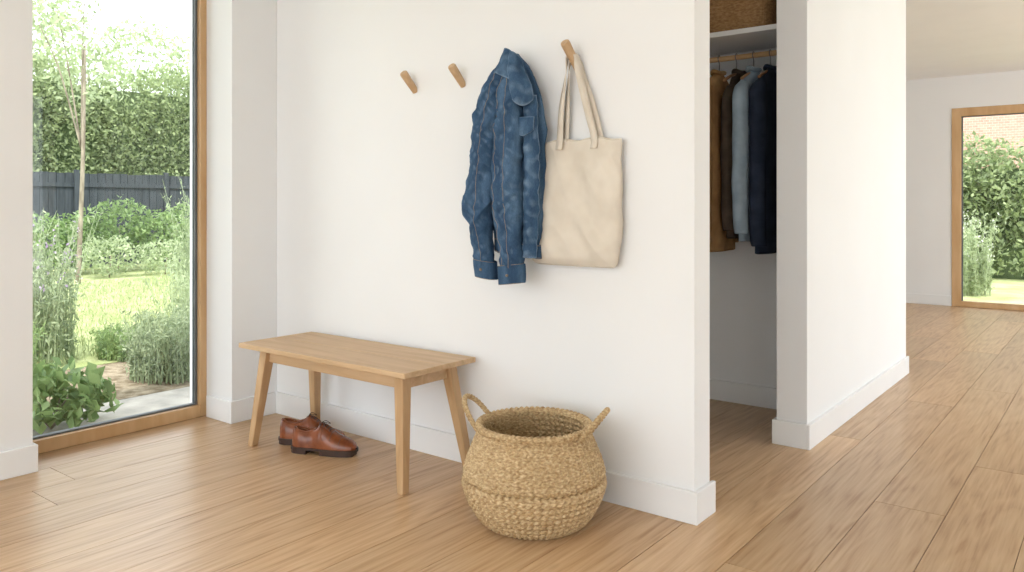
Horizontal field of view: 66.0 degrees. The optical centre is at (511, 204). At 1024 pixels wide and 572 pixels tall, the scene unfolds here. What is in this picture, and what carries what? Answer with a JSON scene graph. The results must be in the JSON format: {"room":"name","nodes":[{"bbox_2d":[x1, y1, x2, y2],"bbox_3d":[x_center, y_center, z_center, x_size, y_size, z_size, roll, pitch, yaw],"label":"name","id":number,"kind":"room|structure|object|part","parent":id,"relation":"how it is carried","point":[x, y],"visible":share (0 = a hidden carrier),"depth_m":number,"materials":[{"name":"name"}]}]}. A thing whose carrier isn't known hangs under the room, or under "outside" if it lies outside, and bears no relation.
{"room":"entryway","nodes":[
{"label":"entryway","id":0,"kind":"room"},
{"bbox_2d":[0,0,276,451],"bbox_3d":[-0.859,-0.150,5.007,0.395,2.500,12.950,0,0,38],"label":"wall","id":1,"kind":"structure","parent":0,"point":[241,34],"depth_m":4.01,"materials":[{"name":"white paint"}]},
{"bbox_2d":[35,0,193,436],"bbox_3d":[-1.914,-0.089,3.783,0.006,2.242,0.825,0,0,38],"label":"glass","id":2,"kind":"object","parent":1,"relation":"attached to","point":[193,0],"visible":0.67,"depth_m":4.11,"materials":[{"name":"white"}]},
{"bbox_2d":[33,0,206,453],"bbox_3d":[-1.904,-0.081,3.775,0.070,2.359,0.919,0,0,38],"label":"frame","id":3,"kind":"object","parent":1,"relation":"attached to","point":[46,444],"visible":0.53,"depth_m":4.09,"materials":[{"name":"brown wood"}]},
{"bbox_2d":[33,0,196,439],"bbox_3d":[-1.912,-0.085,3.781,0.030,2.250,0.849,0,0,38],"label":"gasket","id":4,"kind":"object","parent":3,"relation":"attached to","point":[195,1],"visible":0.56,"depth_m":4.10,"materials":[{"name":"black rubber"}]},
{"bbox_2d":[0,391,276,480],"bbox_3d":[-1.874,1.044,3.539,0.227,0.112,1.785,0,0,38],"label":"baseboard","id":5,"kind":"structure","parent":1,"relation":"attached to","point":[20,461],"depth_m":3.96,"materials":[{"name":"paint"}]},
{"bbox_2d":[277,0,709,490],"bbox_3d":[-0.270,-0.150,3.502,2.382,2.500,0.127,0,0,38],"label":"wall","id":6,"kind":"structure","parent":0,"point":[374,242],"depth_m":3.29,"materials":[{"name":"white paint"}]},
{"bbox_2d":[400,71,416,93],"bbox_3d":[-0.459,-0.549,3.524,0.036,0.096,0.099,0,0,38],"label":"peg","id":7,"kind":"object","parent":6,"relation":"attached to","point":[405,76],"visible":1,"depth_m":3.51,"materials":[{"name":"brown wood"}]},
{"bbox_2d":[448,63,465,87],"bbox_3d":[-0.231,-0.549,3.348,0.036,0.096,0.099,0,0,38],"label":"peg","id":8,"kind":"object","parent":6,"relation":"attached to","point":[453,69],"visible":1,"depth_m":3.33,"materials":[{"name":"brown wood"}]},
{"bbox_2d":[276,392,715,525],"bbox_3d":[-0.258,1.044,3.493,2.382,0.112,0.159,0,0,38],"label":"baseboard","id":9,"kind":"structure","parent":6,"relation":"attached to","point":[675,503],"depth_m":3.38,"materials":[{"name":"paint"}]},
{"bbox_2d":[561,39,574,70],"bbox_3d":[0.226,-0.564,2.981,0.036,0.113,0.116,0,0,38],"label":"peg","id":10,"kind":"object","parent":6,"relation":"attached to","point":[566,45],"visible":0.79,"depth_m":2.95,"materials":[{"name":"brown wood"}]},
{"bbox_2d":[532,53,622,267],"bbox_3d":[0.239,-0.174,2.980,0.408,0.811,0.086,0,0,38],"label":"canvas tote bag","id":11,"kind":"object","parent":10,"relation":"hanging from","point":[582,224],"visible":0.87,"depth_m":2.94,"materials":[{"name":"beige fabric"}]},
{"bbox_2d":[0,303,1023,571],"bbox_3d":[1.563,1.109,3.060,6.288,0.018,12.748,0,0,38],"label":"floor","id":12,"kind":"structure","parent":0,"point":[191,495],"depth_m":2.92,"materials":[{"name":"brown wood"}]},
{"bbox_2d":[278,412,344,444],"bbox_3d":[-0.923,1.030,3.636,0.317,0.140,0.116,0,0,10],"label":"leather shoe","id":13,"kind":"object","parent":12,"relation":"on","point":[287,425],"visible":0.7,"depth_m":3.62,"materials":[{"name":"brown leather"}]},
{"bbox_2d":[291,420,357,457],"bbox_3d":[-0.831,1.030,3.498,0.317,0.140,0.116,0,0,10],"label":"leather shoe","id":14,"kind":"object","parent":12,"relation":"on","point":[323,439],"visible":1,"depth_m":3.47,"materials":[{"name":"brown leather"}]},
{"bbox_2d":[239,332,475,494],"bbox_3d":[-0.706,0.868,3.461,1.085,0.465,0.413,0,0,38],"label":"wooden bench","id":15,"kind":"object","parent":12,"relation":"on","point":[402,368],"visible":0.89,"depth_m":3.28,"materials":[{"name":"brown wood"}]},
{"bbox_3d":[-1.146,0.878,3.610,0.091,0.443,0.088,0,0,38],"label":"leg","id":16,"kind":"part","parent":15,"relation":"part of","materials":[{"name":"brown wood"}]},
{"bbox_3d":[-0.963,0.878,3.846,0.091,0.443,0.088,0,0,38],"label":"leg","id":17,"kind":"part","parent":15,"relation":"part of","materials":[{"name":"brown wood"}]},
{"bbox_3d":[-0.706,0.646,3.461,1.085,0.022,0.413,0,0,38],"label":"seat","id":18,"kind":"part","parent":15,"relation":"part of","materials":[{"name":"brown wood"}]},
{"bbox_3d":[-0.422,0.878,3.045,0.094,0.443,0.091,0,0,38],"label":"leg","id":19,"kind":"part","parent":15,"relation":"part of","materials":[{"name":"brown wood"}]},
{"bbox_3d":[-0.230,0.878,3.278,0.139,0.443,0.066,0,0,4],"label":"leg","id":20,"kind":"part","parent":15,"relation":"part of","materials":[{"name":"brown wood"}]},
{"bbox_2d":[461,393,609,539],"bbox_3d":[0.077,0.894,2.760,0.508,0.420,0.509,0,0,-7],"label":"seagrass basket","id":21,"kind":"object","parent":12,"relation":"on","point":[537,472],"visible":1,"depth_m":2.58,"materials":[{"name":"beige wicker"}]},
{"bbox_2d":[710,48,776,387],"bbox_3d":[0.724,-0.150,4.859,2.285,2.500,0.100,0,0,38],"label":"wall","id":22,"kind":"structure","parent":0,"point":[743,282],"depth_m":4.36,"materials":[{"name":"white paint"}]},
{"bbox_2d":[710,24,776,55],"bbox_3d":[0.549,-0.858,4.635,2.285,0.025,0.470,0,0,38],"label":"closet shelf","id":23,"kind":"object","parent":22,"relation":"attached to","point":[764,37],"visible":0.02,"depth_m":4.05,"materials":[{"name":"paint"}]},
{"bbox_2d":[710,0,776,32],"bbox_3d":[1.152,-1.003,4.152,0.556,0.264,0.407,0,0,38],"label":"storage basket","id":24,"kind":"object","parent":23,"relation":"on","point":[725,15],"visible":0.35,"depth_m":3.92,"materials":[{"name":"wicker"}]},
{"bbox_2d":[710,379,776,409],"bbox_3d":[0.682,1.044,4.819,2.269,0.112,0.016,0,0,38],"label":"baseboard","id":25,"kind":"structure","parent":22,"relation":"attached to","point":[740,393],"depth_m":4.35,"materials":[{"name":"paint"}]},
{"bbox_2d":[777,0,905,423],"bbox_3d":[1.899,-0.150,4.395,0.140,2.500,2.030,0,0,38],"label":"wall","id":26,"kind":"structure","parent":0,"point":[841,64],"depth_m":3.92,"materials":[{"name":"white paint"}]},
{"bbox_2d":[710,50,776,62],"bbox_3d":[0.546,-0.775,4.631,2.285,0.028,0.028,0,0,38],"label":"closet rod","id":27,"kind":"object","parent":26,"relation":"attached to","point":[772,52],"visible":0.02,"depth_m":4.10,"materials":[{"name":"brown wood"}]},
{"bbox_2d":[710,55,738,251],"bbox_3d":[1.099,-0.276,4.188,0.086,1.041,0.490,0,0,38],"label":"coat","id":28,"kind":"object","parent":27,"relation":"hanging from","point":[719,242],"visible":0.37,"depth_m":4.08,"materials":[{"name":"fabric"}]},
{"bbox_2d":[720,53,746,238],"bbox_3d":[1.202,-0.311,4.165,0.088,0.971,0.397,0,0,38],"label":"jacket","id":29,"kind":"object","parent":27,"relation":"hanging from","point":[736,74],"visible":0.38,"depth_m":4.02,"materials":[{"name":"fabric"}]},
{"bbox_3d":[1.179,-0.659,4.138,0.016,0.062,0.326,0,0,38],"label":"hanger arm","id":30,"kind":"part","parent":29,"relation":"part of","materials":[{"name":"brown wood"}]},
{"bbox_2d":[731,51,761,241],"bbox_3d":[1.252,-0.306,4.082,0.090,0.981,0.472,0,0,38],"label":"shirt","id":31,"kind":"object","parent":27,"relation":"hanging from","point":[740,96],"visible":0.52,"depth_m":3.90,"materials":[{"name":"fabric"}]},
{"bbox_3d":[1.252,-0.659,4.081,0.016,0.062,0.326,0,0,38],"label":"hanger arm","id":32,"kind":"part","parent":31,"relation":"part of","materials":[{"name":"brown wood"}]},
{"bbox_2d":[749,49,776,253],"bbox_3d":[1.327,-0.276,4.033,0.086,1.041,0.493,0,0,38],"label":"coat","id":33,"kind":"object","parent":27,"relation":"hanging from","point":[763,92],"visible":0.67,"depth_m":3.87,"materials":[{"name":"fabric"}]},
{"bbox_3d":[1.321,-0.659,4.027,0.016,0.062,0.326,0,0,38],"label":"hanger arm","id":34,"kind":"part","parent":33,"relation":"part of","materials":[{"name":"brown wood"}]},
{"bbox_2d":[772,356,908,449],"bbox_3d":[1.899,1.044,4.395,0.172,0.112,2.062,0,0,38],"label":"baseboard","id":35,"kind":"structure","parent":26,"relation":"attached to","point":[785,433],"depth_m":3.84,"materials":[{"name":"paint"}]},
{"bbox_2d":[906,70,1023,305],"bbox_3d":[5.646,-0.150,8.036,6.155,2.500,0.180,0,0,38],"label":"wall","id":36,"kind":"structure","parent":0,"point":[930,102],"depth_m":8.69,"materials":[{"name":"white paint"}]},
{"bbox_2d":[906,293,950,305],"bbox_3d":[5.547,1.044,7.990,6.055,0.112,0.016,0,0,38],"label":"baseboard","id":37,"kind":"structure","parent":36,"relation":"attached to","point":[945,300],"depth_m":8.71,"materials":[{"name":"paint"}]},
{"bbox_2d":[952,104,1023,310],"bbox_3d":[6.309,0.025,7.451,3.790,2.149,0.090,0,0,38],"label":"frame","id":38,"kind":"object","parent":36,"relation":"attached to","point":[957,113],"visible":1,"depth_m":8.54,"materials":[{"name":"brown wood"}]},
{"bbox_2d":[961,113,1023,300],"bbox_3d":[5.579,0.040,8.019,1.760,2.000,0.030,0,0,38],"label":"gasket","id":39,"kind":"object","parent":38,"relation":"attached to","point":[962,117],"visible":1,"depth_m":8.54,"materials":[{"name":"black rubber"}]},
{"bbox_2d":[906,0,1023,80],"bbox_3d":[1.570,-1.450,3.118,6.550,0.100,12.950,0,0,38],"label":"ceiling","id":40,"kind":"structure","parent":0,"point":[945,38],"depth_m":6.55,"materials":[{"name":"paint"}]},
{"bbox_3d":[0.012,-0.531,3.167,0.036,0.084,0.086,0,0,38],"label":"peg","id":41,"kind":"object","parent":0,"visible":0},
{"bbox_2d":[461,48,547,284],"bbox_3d":[-0.030,-0.154,3.108,0.351,0.928,0.198,0,0,40],"label":"denim jacket","id":42,"kind":"object","parent":41,"relation":"hanging from","point":[503,196],"visible":1,"depth_m":3.02,"materials":[{"name":"blue fabric"}]},
{"label":"outside","id":43,"kind":"structure","parent":0,"visible":0},
{"bbox_2d":[44,361,189,402],"bbox_3d":[-7.214,1.323,-0.153,1.200,0.195,30.900,0,0,38],"label":"garden bed","id":44,"kind":"object","parent":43,"point":[125,388],"visible":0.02,"depth_m":5.38,"materials":[{"name":"soil"}]},
{"bbox_2d":[33,320,48,363],"bbox_3d":[-3.349,0.983,5.084,0.620,0.475,0.544,0,0,-18],"label":"perennials","id":45,"kind":"object","parent":44,"relation":"on","point":[42,327],"visible":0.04,"depth_m":5.15,"materials":[{"name":"green plant"}]},
{"bbox_2d":[104,304,189,384],"bbox_3d":[-2.485,0.961,5.523,0.675,0.518,0.826,0,0,-23],"label":"perennials","id":46,"kind":"object","parent":44,"relation":"on","point":[156,356],"visible":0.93,"depth_m":5.41,"materials":[{"name":"green plant"}]},
{"bbox_2d":[136,258,189,330],"bbox_3d":[-2.512,0.829,6.413,0.856,0.781,0.830,0,0,38],"label":"perennials","id":47,"kind":"object","parent":44,"relation":"on","point":[179,301],"visible":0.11,"depth_m":6.28,"materials":[{"name":"green plant"}]},
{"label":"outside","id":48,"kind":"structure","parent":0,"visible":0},
{"bbox_2d":[34,262,186,369],"bbox_3d":[-12.093,1.320,22.076,33.800,0.200,60.000,0,0,38],"label":"lawn","id":49,"kind":"structure","parent":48,"point":[87,276],"depth_m":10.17,"materials":[{"name":"green plant"}]},
{"bbox_2d":[33,252,82,324],"bbox_3d":[-4.277,0.801,6.965,0.751,0.839,0.722,0,0,15],"label":"perennials","id":50,"kind":"object","parent":49,"relation":"on","point":[58,252],"visible":0.02,"depth_m":7.00,"materials":[{"name":"green plant"}]},
{"bbox_2d":[33,208,103,366],"bbox_3d":[-3.826,0.604,6.140,1.231,1.232,1.049,0,0,-3],"label":"perennials","id":51,"kind":"object","parent":49,"relation":"on","point":[56,314],"visible":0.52,"depth_m":6.05,"materials":[{"name":"green plant"}]},
{"bbox_2d":[33,0,136,282],"bbox_3d":[-6.969,-1.512,12.294,1.795,5.468,2.201,0,0,38],"label":"young tree","id":52,"kind":"object","parent":49,"relation":"on","point":[55,17],"visible":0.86,"depth_m":12.32,"materials":[{"name":"green plant"}]},
{"bbox_2d":[33,38,189,175],"bbox_3d":[-8.637,-1.256,18.537,1.815,4.953,20.863,0,0,38],"label":"hedge","id":53,"kind":"object","parent":49,"relation":"on","point":[145,132],"visible":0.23,"depth_m":17.69,"materials":[{"name":"green plant"}]},
{"bbox_2d":[33,170,189,268],"bbox_3d":[-7.657,0.270,16.182,0.100,1.900,24.142,0,0,38],"label":"fence","id":54,"kind":"object","parent":49,"relation":"on","point":[53,192],"visible":0.08,"depth_m":15.67,"materials":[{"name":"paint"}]},
{"bbox_2d":[33,195,189,270],"bbox_3d":[-6.772,0.509,15.021,1.565,1.424,9.756,0,0,38],"label":"shrub","id":55,"kind":"object","parent":49,"relation":"on","point":[137,233],"visible":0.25,"depth_m":14.30,"materials":[{"name":"green plant"}]},
{"bbox_2d":[33,0,189,95],"bbox_3d":[-12.112,-2.360,23.995,4.660,7.171,15.926,0,0,38],"label":"tree","id":56,"kind":"object","parent":49,"relation":"on","point":[117,45],"visible":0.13,"depth_m":24.27,"materials":[{"name":"green plant"}]},
{"bbox_2d":[89,321,158,361],"bbox_3d":[-3.080,1.086,6.354,0.602,0.268,0.607,0,0,-24],"label":"perennials","id":57,"kind":"object","parent":49,"relation":"on","point":[108,345],"visible":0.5,"depth_m":6.19,"materials":[{"name":"green plant"}]},
{"bbox_2d":[75,235,182,277],"bbox_3d":[-5.801,0.857,14.404,1.141,0.732,4.085,0,0,38],"label":"shrub","id":58,"kind":"object","parent":49,"relation":"on","point":[145,260],"visible":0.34,"depth_m":13.36,"materials":[{"name":"green plant"}]},
{"bbox_2d":[162,174,189,301],"bbox_3d":[-3.471,0.435,8.848,1.075,1.570,1.012,0,0,9],"label":"perennials","id":59,"kind":"object","parent":49,"relation":"on","point":[186,245],"visible":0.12,"depth_m":8.73,"materials":[{"name":"green plant"}]},
{"bbox_2d":[164,243,187,284],"bbox_3d":[-4.357,0.577,11.918,1.147,1.292,1.901,0,0,11],"label":"shrub","id":60,"kind":"object","parent":49,"relation":"on","point":[173,254],"visible":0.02,"depth_m":11.35,"materials":[{"name":"green plant"}]},
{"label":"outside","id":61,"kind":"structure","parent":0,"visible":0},
{"bbox_2d":[963,278,1023,303],"bbox_3d":[19.769,1.320,6.033,36.200,0.200,12.000,0,0,38],"label":"lawn","id":62,"kind":"structure","parent":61,"point":[1011,291],"depth_m":10.86,"materials":[{"name":"green plant"}]},
{"bbox_2d":[963,209,1009,296],"bbox_3d":[6.186,0.635,10.732,1.032,1.169,1.162,0,0,38],"label":"flowering plant","id":63,"kind":"object","parent":62,"relation":"on","point":[972,274],"visible":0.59,"depth_m":10.55,"materials":[{"name":"green plant"}]},
{"bbox_2d":[963,114,1023,168],"bbox_3d":[17.306,-2.840,19.478,15.400,8.120,6.600,0,0,38],"label":"brick house","id":64,"kind":"structure","parent":62,"relation":"on","point":[1007,127],"depth_m":19.70,"materials":[{"name":"brick"}]},
{"bbox_2d":[963,130,1023,279],"bbox_3d":[9.396,-0.084,12.200,11.642,2.608,1.440,0,0,38],"label":"hedge","id":65,"kind":"object","parent":62,"relation":"on","point":[993,189],"visible":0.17,"depth_m":12.98,"materials":[{"name":"green plant"}]},
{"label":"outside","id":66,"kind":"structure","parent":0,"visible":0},
{"bbox_2d":[33,386,189,435],"bbox_3d":[-6.633,1.324,-1.238,1.050,0.192,29.900,0,0,38],"label":"garden path","id":67,"kind":"structure","parent":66,"point":[180,396],"depth_m":4.83,"materials":[{"name":"grey concrete"}]},
{"bbox_2d":[33,355,123,433],"bbox_3d":[-2.494,1.029,4.338,0.646,0.388,0.625,0,0,38],"label":"leafy plant","id":68,"kind":"object","parent":67,"relation":"on","point":[88,396],"visible":0.77,"depth_m":4.26,"materials":[{"name":"green plant"}]},
{"bbox_3d":[-2.432,1.119,4.236,0.207,0.207,0.009,0,0,38],"label":"stem","id":69,"kind":"part","parent":68,"relation":"part of","materials":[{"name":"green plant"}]}
]}

